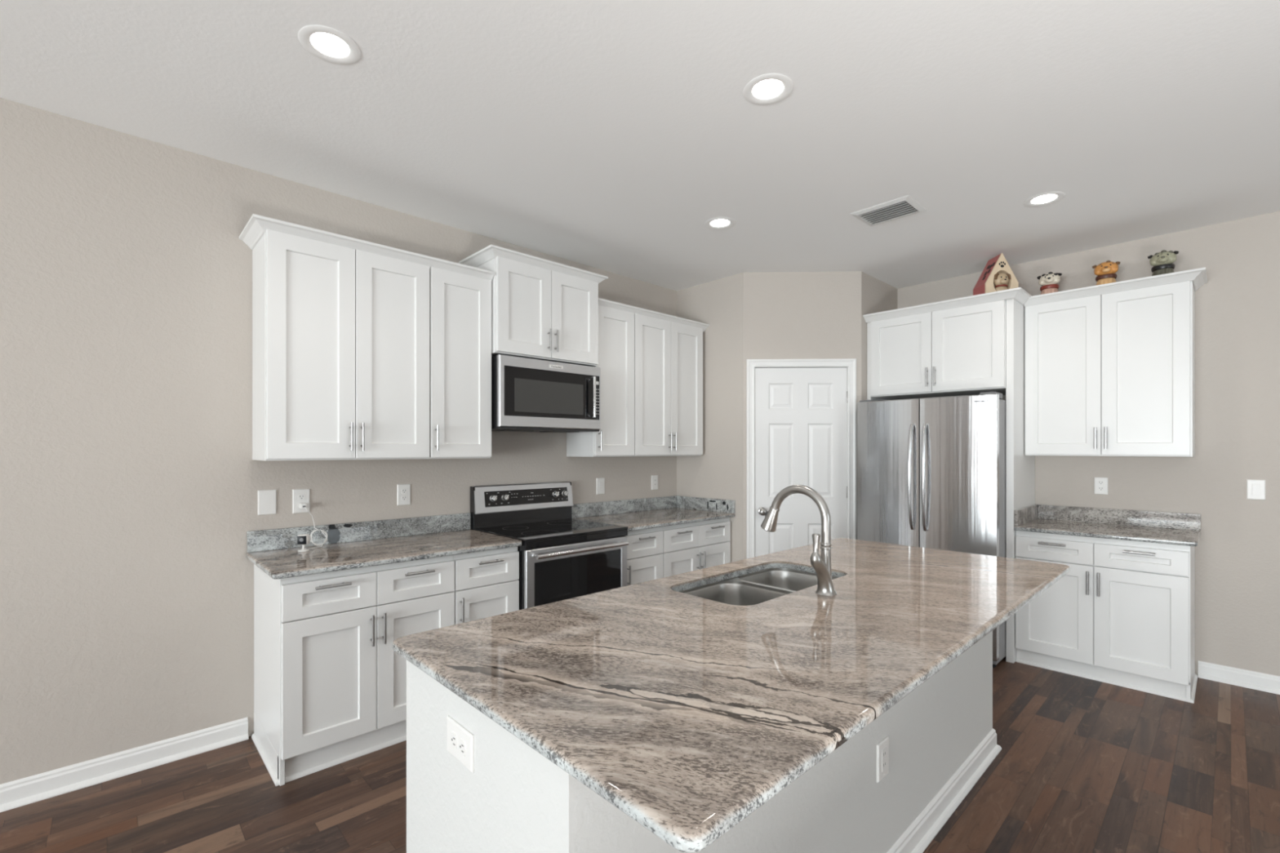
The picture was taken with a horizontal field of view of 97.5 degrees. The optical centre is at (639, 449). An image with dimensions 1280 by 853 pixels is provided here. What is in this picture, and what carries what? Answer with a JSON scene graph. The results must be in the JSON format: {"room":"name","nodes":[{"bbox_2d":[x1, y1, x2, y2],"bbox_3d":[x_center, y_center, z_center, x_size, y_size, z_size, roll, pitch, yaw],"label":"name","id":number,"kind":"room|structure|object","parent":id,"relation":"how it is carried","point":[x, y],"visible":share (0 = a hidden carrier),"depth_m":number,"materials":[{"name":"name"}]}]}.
{"room":"kitchen","nodes":[
{"label":"kitchen","id":0,"kind":"room"},
{"bbox_2d":[0,97,676,784],"bbox_3d":[-2.824,0.016,1.999,11.458,2.800,0.120,0,0,-44],"label":"wall","id":1,"kind":"structure","parent":0,"point":[131,482],"depth_m":2.51,"materials":[{"name":"beige paint"}]},
{"bbox_2d":[0,717,248,812],"bbox_3d":[-4.425,1.367,0.376,6.900,0.098,0.030,0,0,-44],"label":"baseboard","id":2,"kind":"structure","parent":1,"relation":"attached to","point":[47,784],"depth_m":2.43,"materials":[{"name":"white paint"}]},
{"bbox_2d":[257,489,276,515],"bbox_3d":[-1.871,0.266,2.816,0.079,0.124,0.008,0,0,-44],"label":"blank wall plate","id":3,"kind":"object","parent":1,"relation":"attached to","point":[267,499],"visible":1,"depth_m":2.81,"materials":[{"name":"white plastic"}]},
{"bbox_2d":[292,488,310,513],"bbox_3d":[-1.762,0.269,2.919,0.079,0.124,0.009,0,0,-44],"label":"power outlet","id":4,"kind":"object","parent":1,"relation":"attached to","point":[299,496],"visible":0.85,"depth_m":2.91,"materials":[{"name":"white plastic"}]},
{"bbox_2d":[297,494,305,500],"bbox_3d":[-1.759,0.248,2.916,0.033,0.029,0.002,0,0,-44],"label":"receptacle","id":5,"kind":"object","parent":4,"relation":"attached to","point":[300,497],"depth_m":2.92,"materials":[{"name":"white plastic"}]},
{"bbox_2d":[299,502,306,508],"bbox_3d":[-1.743,0.293,2.905,0.028,0.026,0.036,0,0,-44],"label":"charger","id":6,"kind":"object","parent":4,"relation":"attached to","point":[302,505],"visible":0.94,"depth_m":2.89,"materials":[{"name":"white plastic"}]},
{"bbox_2d":[252,229,429,460],"bbox_3d":[-1.517,-0.479,2.901,0.755,1.061,0.369,0,0,-44],"label":"upper cabinet","id":7,"kind":"object","parent":1,"relation":"attached to","point":[340,335],"visible":0.98,"depth_m":2.75,"materials":[{"name":"white paint"}]},
{"bbox_2d":[246,512,471,552],"bbox_3d":[-1.503,0.454,3.155,1.171,0.104,0.020,0,0,-44],"label":"backsplash","id":8,"kind":"structure","parent":1,"relation":"attached to","point":[281,538],"depth_m":3.09,"materials":[{"name":"grey stone"}]},
{"bbox_2d":[239,213,495,279],"bbox_3d":[-1.403,-1.012,3.012,1.182,0.052,0.366,0,0,-44],"label":"crown molding","id":9,"kind":"structure","parent":1,"relation":"attached to","point":[257,225],"depth_m":2.75,"materials":[{"name":"white paint"}]},
{"bbox_2d":[396,484,410,505],"bbox_3d":[-1.380,0.265,3.281,0.076,0.122,0.009,0,0,-44],"label":"power outlet","id":10,"kind":"object","parent":1,"relation":"attached to","point":[403,491],"visible":1,"depth_m":3.28,"materials":[{"name":"white plastic"}]},
{"bbox_2d":[401,495,407,500],"bbox_3d":[-1.378,0.285,3.279,0.033,0.029,0.002,0,0,-44],"label":"receptacle","id":11,"kind":"object","parent":10,"relation":"attached to","point":[403,497],"depth_m":3.28,"materials":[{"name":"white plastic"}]},
{"bbox_2d":[401,488,407,493],"bbox_3d":[-1.378,0.244,3.279,0.033,0.029,0.002,0,0,-44],"label":"receptacle","id":12,"kind":"object","parent":10,"relation":"attached to","point":[403,491],"depth_m":3.28,"materials":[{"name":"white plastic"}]},
{"bbox_2d":[428,266,491,458],"bbox_3d":[-1.108,-0.479,3.289,0.371,1.061,0.369,0,0,-44],"label":"upper cabinet","id":13,"kind":"object","parent":1,"relation":"attached to","point":[460,304],"visible":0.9,"depth_m":3.18,"materials":[{"name":"white paint"}]},
{"bbox_2d":[475,256,598,366],"bbox_3d":[-0.676,-0.857,3.669,0.769,0.575,0.413,0,0,-44],"label":"upper cabinet","id":14,"kind":"object","parent":1,"relation":"attached to","point":[538,313],"visible":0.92,"depth_m":3.50,"materials":[{"name":"white paint"}]},
{"bbox_2d":[458,244,608,283],"bbox_3d":[-0.677,-1.150,3.670,0.878,0.052,0.410,0,0,-44],"label":"crown molding","id":15,"kind":"structure","parent":14,"relation":"attached to","point":[490,252],"depth_m":3.44,"materials":[{"name":"white paint"}]},
{"bbox_2d":[491,354,600,432],"bbox_3d":[-0.662,-0.334,3.654,0.762,0.436,0.452,0,0,-44],"label":"microwave oven","id":16,"kind":"object","parent":14,"relation":"attached to","point":[528,394],"visible":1,"depth_m":3.48,"materials":[{"name":"silver metal"}]},
{"bbox_2d":[566,305,634,457],"bbox_3d":[-0.274,-0.479,4.081,0.371,1.061,0.369,0,0,-44],"label":"upper cabinet","id":17,"kind":"object","parent":1,"relation":"attached to","point":[615,437],"visible":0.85,"depth_m":3.99,"materials":[{"name":"white paint"}]},
{"bbox_2d":[596,477,604,494],"bbox_3d":[-0.301,0.282,4.304,0.079,0.124,0.009,0,0,-44],"label":"light switch","id":18,"kind":"object","parent":1,"relation":"attached to","point":[600,482],"visible":1,"depth_m":4.30,"materials":[{"name":"white plastic"}]},
{"bbox_2d":[571,495,676,518],"bbox_3d":[-0.095,0.454,4.492,1.166,0.104,0.020,0,0,-44],"label":"backsplash","id":19,"kind":"structure","parent":1,"relation":"attached to","point":[615,507],"depth_m":4.44,"materials":[{"name":"grey stone"}]},
{"bbox_2d":[651,475,657,489],"bbox_3d":[0.125,0.278,4.710,0.076,0.120,0.008,0,0,-44],"label":"power outlet","id":20,"kind":"object","parent":1,"relation":"attached to","point":[654,477],"visible":1,"depth_m":4.71,"materials":[{"name":"white plastic"}]},
{"bbox_2d":[653,478,656,486],"bbox_3d":[0.127,0.278,4.707,0.033,0.067,0.002,0,0,-44],"label":"receptacle","id":21,"kind":"object","parent":20,"relation":"attached to","point":[655,479],"depth_m":4.71,"materials":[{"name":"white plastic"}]},
{"bbox_2d":[632,313,702,456],"bbox_3d":[0.141,-0.479,4.475,0.772,1.061,0.369,0,0,-44],"label":"upper cabinet","id":22,"kind":"object","parent":1,"relation":"attached to","point":[668,355],"visible":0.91,"depth_m":4.34,"materials":[{"name":"white paint"}]},
{"bbox_2d":[598,297,709,331],"bbox_3d":[0.126,-1.006,4.247,1.180,0.052,0.054,0,0,-44],"label":"crown molding","id":23,"kind":"structure","parent":22,"relation":"attached to","point":[602,302],"depth_m":4.19,"materials":[{"name":"white paint"}]},
{"bbox_2d":[0,0,1279,290],"bbox_3d":[-0.095,-1.454,-0.963,11.578,0.140,8.174,0,0,-44],"label":"ceiling","id":24,"kind":"structure","parent":0,"point":[604,135],"depth_m":2.28,"materials":[{"name":"white paint"}]},
{"bbox_2d":[297,25,360,65],"bbox_3d":[-1.062,-1.391,1.923,0.190,0.019,0.190,0,0,-44],"label":"recessed light","id":25,"kind":"object","parent":24,"relation":"in","point":[330,45],"visible":1,"depth_m":1.92,"materials":[{"name":"white plastic"}]},
{"bbox_2d":[704,217,735,229],"bbox_3d":[0.490,-1.391,3.435,0.190,0.019,0.190,0,0,-44],"label":"recessed light","id":26,"kind":"object","parent":24,"relation":"in","point":[717,223],"visible":1,"depth_m":3.44,"materials":[{"name":"white plastic"}]},
{"bbox_2d":[742,73,793,105],"bbox_3d":[0.493,-1.391,2.159,0.190,0.019,0.190,0,0,-44],"label":"recessed light","id":27,"kind":"object","parent":24,"relation":"in","point":[771,88],"visible":1,"depth_m":2.16,"materials":[{"name":"white plastic"}]},
{"bbox_2d":[850,195,926,226],"bbox_3d":[1.445,-1.375,3.264,0.270,0.017,0.330,0,0,-44],"label":"ceiling vent","id":28,"kind":"object","parent":24,"relation":"in","point":[905,206],"visible":1,"depth_m":3.24,"materials":[{"name":"metal"}]},
{"bbox_2d":[1023,191,1065,207],"bbox_3d":[2.237,-1.391,3.105,0.190,0.019,0.190,0,0,-44],"label":"recessed light","id":29,"kind":"object","parent":24,"relation":"in","point":[1046,198],"visible":0.98,"depth_m":3.11,"materials":[{"name":"white plastic"}]},
{"bbox_2d":[0,656,1279,852],"bbox_3d":[-0.095,1.466,-0.963,11.578,0.100,8.174,0,0,-44],"label":"floor","id":30,"kind":"structure","parent":0,"point":[1082,765],"depth_m":2.31,"materials":[{"name":"brown wood"}]},
{"bbox_2d":[251,555,454,786],"bbox_3d":[-1.421,0.976,2.807,0.778,0.879,0.637,0,0,-44],"label":"base cabinet","id":31,"kind":"object","parent":30,"relation":"on","point":[330,682],"visible":0.87,"depth_m":2.54,"materials":[{"name":"white paint"}]},
{"bbox_2d":[245,512,521,579],"bbox_3d":[-1.294,0.469,2.931,1.177,0.134,0.633,0,0,-44],"label":"countertop","id":32,"kind":"structure","parent":31,"relation":"on","point":[359,544],"depth_m":2.90,"materials":[{"name":"stone"}]},
{"bbox_2d":[297,533,310,551],"bbox_3d":[-1.668,0.463,2.781,0.050,0.083,0.050,0,0,-10],"label":"security camera","id":33,"kind":"object","parent":32,"relation":"on","point":[303,540],"visible":1,"depth_m":2.76,"materials":[{"name":"white plastic"}]},
{"bbox_2d":[304,506,327,549],"bbox_3d":[-1.691,0.400,2.889,0.086,0.208,0.155,0,0,16],"label":"coiled cable","id":34,"kind":"object","parent":32,"relation":"on","point":[314,531],"visible":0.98,"depth_m":2.92,"materials":[{"name":"white plastic"}]},
{"bbox_2d":[453,546,519,624],"bbox_3d":[-1.002,0.976,3.205,0.378,0.879,0.637,0,0,-44],"label":"base cabinet","id":35,"kind":"object","parent":30,"relation":"on","point":[486,583],"visible":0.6,"depth_m":2.99,"materials":[{"name":"white paint"}]},
{"bbox_2d":[470,481,628,609],"bbox_3d":[-0.560,0.824,3.571,0.762,1.183,0.713,0,0,-44],"label":"electric range","id":36,"kind":"object","parent":30,"relation":"on","point":[562,557],"visible":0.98,"depth_m":3.49,"materials":[{"name":"black metal"}]},
{"bbox_2d":[473,518,627,549],"bbox_3d":[-0.561,0.525,3.573,0.762,0.056,0.612,0,0,-44],"label":"cooktop","id":37,"kind":"object","parent":36,"relation":"in","point":[536,533],"depth_m":3.46,"materials":[{"name":"black glass"}]},
{"bbox_2d":[625,527,662,585],"bbox_3d":[-0.165,0.976,4.001,0.376,0.879,0.637,0,0,-44],"label":"base cabinet","id":38,"kind":"object","parent":30,"relation":"on","point":[645,547],"visible":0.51,"depth_m":3.80,"materials":[{"name":"white paint"}]},
{"bbox_2d":[661,517,730,577],"bbox_3d":[0.256,0.976,4.400,0.784,0.879,0.637,0,0,-44],"label":"base cabinet","id":39,"kind":"object","parent":30,"relation":"on","point":[693,546],"visible":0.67,"depth_m":4.16,"materials":[{"name":"white paint"}]},
{"bbox_2d":[571,495,735,531],"bbox_3d":[0.116,0.469,4.269,1.166,0.134,0.633,0,0,-44],"label":"countertop","id":40,"kind":"structure","parent":39,"relation":"on","point":[636,514],"depth_m":4.39,"materials":[{"name":"stone"}]},
{"bbox_2d":[406,630,1001,852],"bbox_3d":[0.524,0.976,2.063,2.523,0.879,0.780,0,0,-44],"label":"kitchen island","id":41,"kind":"object","parent":30,"relation":"on","point":[942,736],"visible":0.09,"depth_m":1.43,"materials":[{"name":"grey paint"}]},
{"bbox_2d":[446,715,474,773],"bbox_3d":[-0.400,0.651,1.242,0.009,0.080,0.124,0,0,-44],"label":"power outlet","id":42,"kind":"object","parent":41,"relation":"attached to","point":[460,740],"visible":1,"depth_m":1.23,"materials":[{"name":"white plastic"}]},
{"bbox_2d":[450,732,457,748],"bbox_3d":[-0.417,0.651,1.254,0.002,0.033,0.029,0,0,-44],"label":"receptacle","id":43,"kind":"object","parent":42,"relation":"attached to","point":[453,735],"depth_m":1.25,"materials":[{"name":"white plastic"}]},
{"bbox_2d":[458,738,465,755],"bbox_3d":[-0.389,0.651,1.224,0.002,0.033,0.029,0,0,-44],"label":"receptacle","id":44,"kind":"object","parent":42,"relation":"attached to","point":[461,741],"depth_m":1.22,"materials":[{"name":"white plastic"}]},
{"bbox_2d":[391,537,1070,852],"bbox_3d":[0.609,0.521,1.979,2.516,0.030,1.073,0,0,-44],"label":"island countertop","id":45,"kind":"structure","parent":41,"relation":"on","point":[686,713],"depth_m":1.32,"materials":[{"name":"stone"}]},
{"bbox_2d":[680,568,838,605],"bbox_3d":[0.479,0.637,2.177,0.810,0.198,0.426,0,0,-44],"label":"sink","id":46,"kind":"object","parent":45,"relation":"in","point":[766,584],"visible":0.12,"depth_m":2.29,"materials":[{"name":"metal"}]},
{"bbox_2d":[760,484,836,595],"bbox_3d":[0.555,0.317,2.037,0.126,0.377,0.301,0,0,-44],"label":"kitchen faucet","id":47,"kind":"object","parent":45,"relation":"on","point":[821,565],"visible":1,"depth_m":1.96,"materials":[{"name":"silver metal"}]},
{"bbox_2d":[876,736,888,782],"bbox_3d":[0.783,0.998,1.807,0.080,0.120,0.008,0,0,-44],"label":"power outlet","id":48,"kind":"object","parent":41,"relation":"attached to","point":[882,747],"visible":1,"depth_m":1.80,"materials":[{"name":"white plastic"}]},
{"bbox_2d":[881,747,886,772],"bbox_3d":[0.785,0.998,1.804,0.033,0.067,0.002,0,0,-44],"label":"receptacle","id":49,"kind":"object","parent":48,"relation":"attached to","point":[883,749],"depth_m":1.80,"materials":[{"name":"white plastic"}]},
{"bbox_2d":[866,322,888,400],"bbox_3d":[2.016,0.198,4.620,0.586,2.436,0.029,0,0,-44],"label":"panel","id":50,"kind":"object","parent":30,"relation":"on","point":[868,397],"visible":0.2,"depth_m":4.42,"materials":[{"name":"white paint"}]},
{"bbox_2d":[857,391,1005,667],"bbox_3d":[2.190,0.524,4.112,0.881,1.783,0.910,0,0,-44],"label":"refrigerator","id":51,"kind":"object","parent":30,"relation":"on","point":[931,471],"visible":0.68,"depth_m":3.78,"materials":[{"name":"silver metal"}]},
{"bbox_2d":[1005,298,1035,662],"bbox_3d":[2.671,0.198,3.931,0.586,2.436,0.044,0,0,-44],"label":"panel","id":52,"kind":"object","parent":30,"relation":"on","point":[1020,467],"visible":0.54,"depth_m":3.74,"materials":[{"name":"white paint"}]},
{"bbox_2d":[1015,530,1197,703],"bbox_3d":[2.972,0.976,3.601,0.603,0.879,0.846,0,0,-44],"label":"base cabinet","id":53,"kind":"object","parent":30,"relation":"on","point":[1123,612],"visible":0.94,"depth_m":3.37,"materials":[{"name":"white paint"}]},
{"bbox_2d":[1013,504,1201,546],"bbox_3d":[2.982,0.469,3.599,0.592,0.134,0.863,0,0,-44],"label":"countertop","id":54,"kind":"structure","parent":53,"relation":"on","point":[1152,526],"depth_m":3.64,"materials":[{"name":"stone"}]},
{"bbox_2d":[676,272,743,562],"bbox_3d":[0.598,0.016,4.676,0.090,2.800,0.709,0,0,-44],"label":"wall","id":55,"kind":"structure","parent":0,"point":[717,473],"depth_m":4.55,"materials":[{"name":"beige paint"}]},
{"bbox_2d":[676,495,735,513],"bbox_3d":[0.538,0.454,4.657,0.020,0.104,0.610,0,0,-44],"label":"backsplash","id":56,"kind":"structure","parent":55,"relation":"attached to","point":[722,505],"depth_m":4.63,"materials":[{"name":"grey stone"}]},
{"bbox_2d":[743,271,861,559],"bbox_3d":[1.267,0.016,4.420,0.913,2.800,0.090,0,0,1],"label":"wall","id":57,"kind":"structure","parent":0,"point":[788,315],"depth_m":4.38,"materials":[{"name":"beige paint"}]},
{"bbox_2d":[755,367,847,556],"bbox_3d":[1.262,0.385,4.362,0.728,2.045,0.105,0,0,1],"label":"door","id":58,"kind":"structure","parent":57,"relation":"in","point":[801,413],"depth_m":4.38,"materials":[{"name":"white paint"}]},
{"bbox_2d":[746,359,856,558],"bbox_3d":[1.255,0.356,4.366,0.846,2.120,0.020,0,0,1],"label":"trim","id":59,"kind":"structure","parent":57,"relation":"attached to","point":[751,364],"depth_m":4.36,"materials":[{"name":"white paint"}]},
{"bbox_2d":[861,271,897,399],"bbox_3d":[1.939,0.016,4.632,0.684,2.800,0.090,0,0,-44],"label":"wall","id":60,"kind":"structure","parent":0,"point":[877,295],"depth_m":4.46,"materials":[{"name":"beige paint"}]},
{"bbox_2d":[897,211,1279,675],"bbox_3d":[4.102,0.016,2.938,0.120,2.800,8.054,0,0,-44],"label":"wall","id":61,"kind":"structure","parent":0,"point":[1237,309],"depth_m":3.43,"materials":[{"name":"beige paint"}]},
{"bbox_2d":[870,299,1005,399],"bbox_3d":[2.321,-0.715,4.260,0.641,0.610,0.910,0,0,-44],"label":"upper cabinet","id":62,"kind":"object","parent":61,"relation":"attached to","point":[961,351],"visible":0.9,"depth_m":4.03,"materials":[{"name":"white paint"}]},
{"bbox_2d":[973,253,1018,295],"bbox_3d":[2.504,-1.190,3.935,0.224,0.338,0.193,0,0,1],"label":"house figurine","id":63,"kind":"object","parent":62,"relation":"on","point":[997,275],"visible":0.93,"depth_m":3.88,"materials":[{"name":"beige ceramic"}]},
{"bbox_2d":[999,261,1005,267],"bbox_3d":[2.503,-1.278,3.877,0.048,0.042,0.005,0,0,1],"label":"print","id":64,"kind":"object","parent":63,"relation":"attached to","point":[1002,265],"depth_m":3.87},
{"bbox_2d":[1013,504,1037,525],"bbox_3d":[2.694,0.454,3.908,0.584,0.104,0.020,0,0,-44],"label":"backsplash","id":65,"kind":"structure","parent":61,"relation":"attached to","point":[1026,514],"depth_m":3.85,"materials":[{"name":"grey stone"}]},
{"bbox_2d":[862,267,1207,322],"bbox_3d":[2.626,-1.019,3.925,0.658,0.058,1.878,0,0,-44],"label":"crown molding","id":66,"kind":"structure","parent":61,"relation":"attached to","point":[1198,276],"depth_m":3.71,"materials":[{"name":"white paint"}]},
{"bbox_2d":[1093,477,1107,494],"bbox_3d":[3.156,0.250,3.841,0.009,0.116,0.074,0,0,-44],"label":"power outlet","id":67,"kind":"object","parent":61,"relation":"attached to","point":[1100,484],"visible":1,"depth_m":3.84,"materials":[{"name":"white plastic"}]},
{"bbox_2d":[1097,486,1103,491],"bbox_3d":[3.154,0.270,3.838,0.002,0.029,0.033,0,0,-44],"label":"receptacle","id":68,"kind":"object","parent":67,"relation":"attached to","point":[1100,488],"depth_m":3.84,"materials":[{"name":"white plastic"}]},
{"bbox_2d":[1097,480,1103,484],"bbox_3d":[3.154,0.229,3.838,0.002,0.029,0.033,0,0,-44],"label":"receptacle","id":69,"kind":"object","parent":67,"relation":"attached to","point":[1100,482],"depth_m":3.84,"materials":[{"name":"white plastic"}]},
{"bbox_2d":[1025,280,1195,456],"bbox_3d":[3.055,-0.487,3.688,0.362,1.059,0.832,0,0,-44],"label":"upper cabinet","id":70,"kind":"object","parent":61,"relation":"attached to","point":[1110,374],"visible":0.96,"depth_m":3.54,"materials":[{"name":"white paint"}]},
{"bbox_2d":[1036,271,1062,294],"bbox_3d":[2.839,-1.119,3.885,0.139,0.203,0.138,0,0,4],"label":"dog figurine","id":71,"kind":"object","parent":70,"relation":"on","point":[1048,282],"visible":0.79,"depth_m":3.85,"materials":[{"name":"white ceramic"}]},
{"bbox_2d":[1092,260,1120,285],"bbox_3d":[3.049,-1.121,3.664,0.142,0.208,0.141,0,0,6],"label":"dog figurine","id":72,"kind":"object","parent":70,"relation":"on","point":[1105,272],"visible":0.72,"depth_m":3.63,"materials":[{"name":"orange ceramic"}]},
{"bbox_2d":[1147,249,1178,275],"bbox_3d":[3.236,-1.121,3.466,0.141,0.207,0.140,0,0,10],"label":"dog figurine","id":73,"kind":"object","parent":70,"relation":"on","point":[1162,262],"visible":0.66,"depth_m":3.44,"materials":[{"name":"green ceramic"}]},
{"bbox_2d":[1037,504,1200,530],"bbox_3d":[3.196,0.454,3.789,0.020,0.104,0.840,0,0,-44],"label":"backsplash","id":74,"kind":"structure","parent":61,"relation":"attached to","point":[1181,521],"depth_m":3.75,"materials":[{"name":"grey stone"}]},
{"bbox_2d":[1197,660,1279,694],"bbox_3d":[5.105,1.367,1.772,0.030,0.098,4.741,0,0,-44],"label":"baseboard","id":75,"kind":"structure","parent":61,"relation":"attached to","point":[1258,681],"depth_m":3.36,"materials":[{"name":"white paint"}]},
{"bbox_2d":[1246,479,1265,500],"bbox_3d":[3.648,0.239,3.322,0.009,0.118,0.076,0,0,-44],"label":"light switch","id":76,"kind":"object","parent":61,"relation":"attached to","point":[1255,489],"visible":1,"depth_m":3.32,"materials":[{"name":"white plastic"}]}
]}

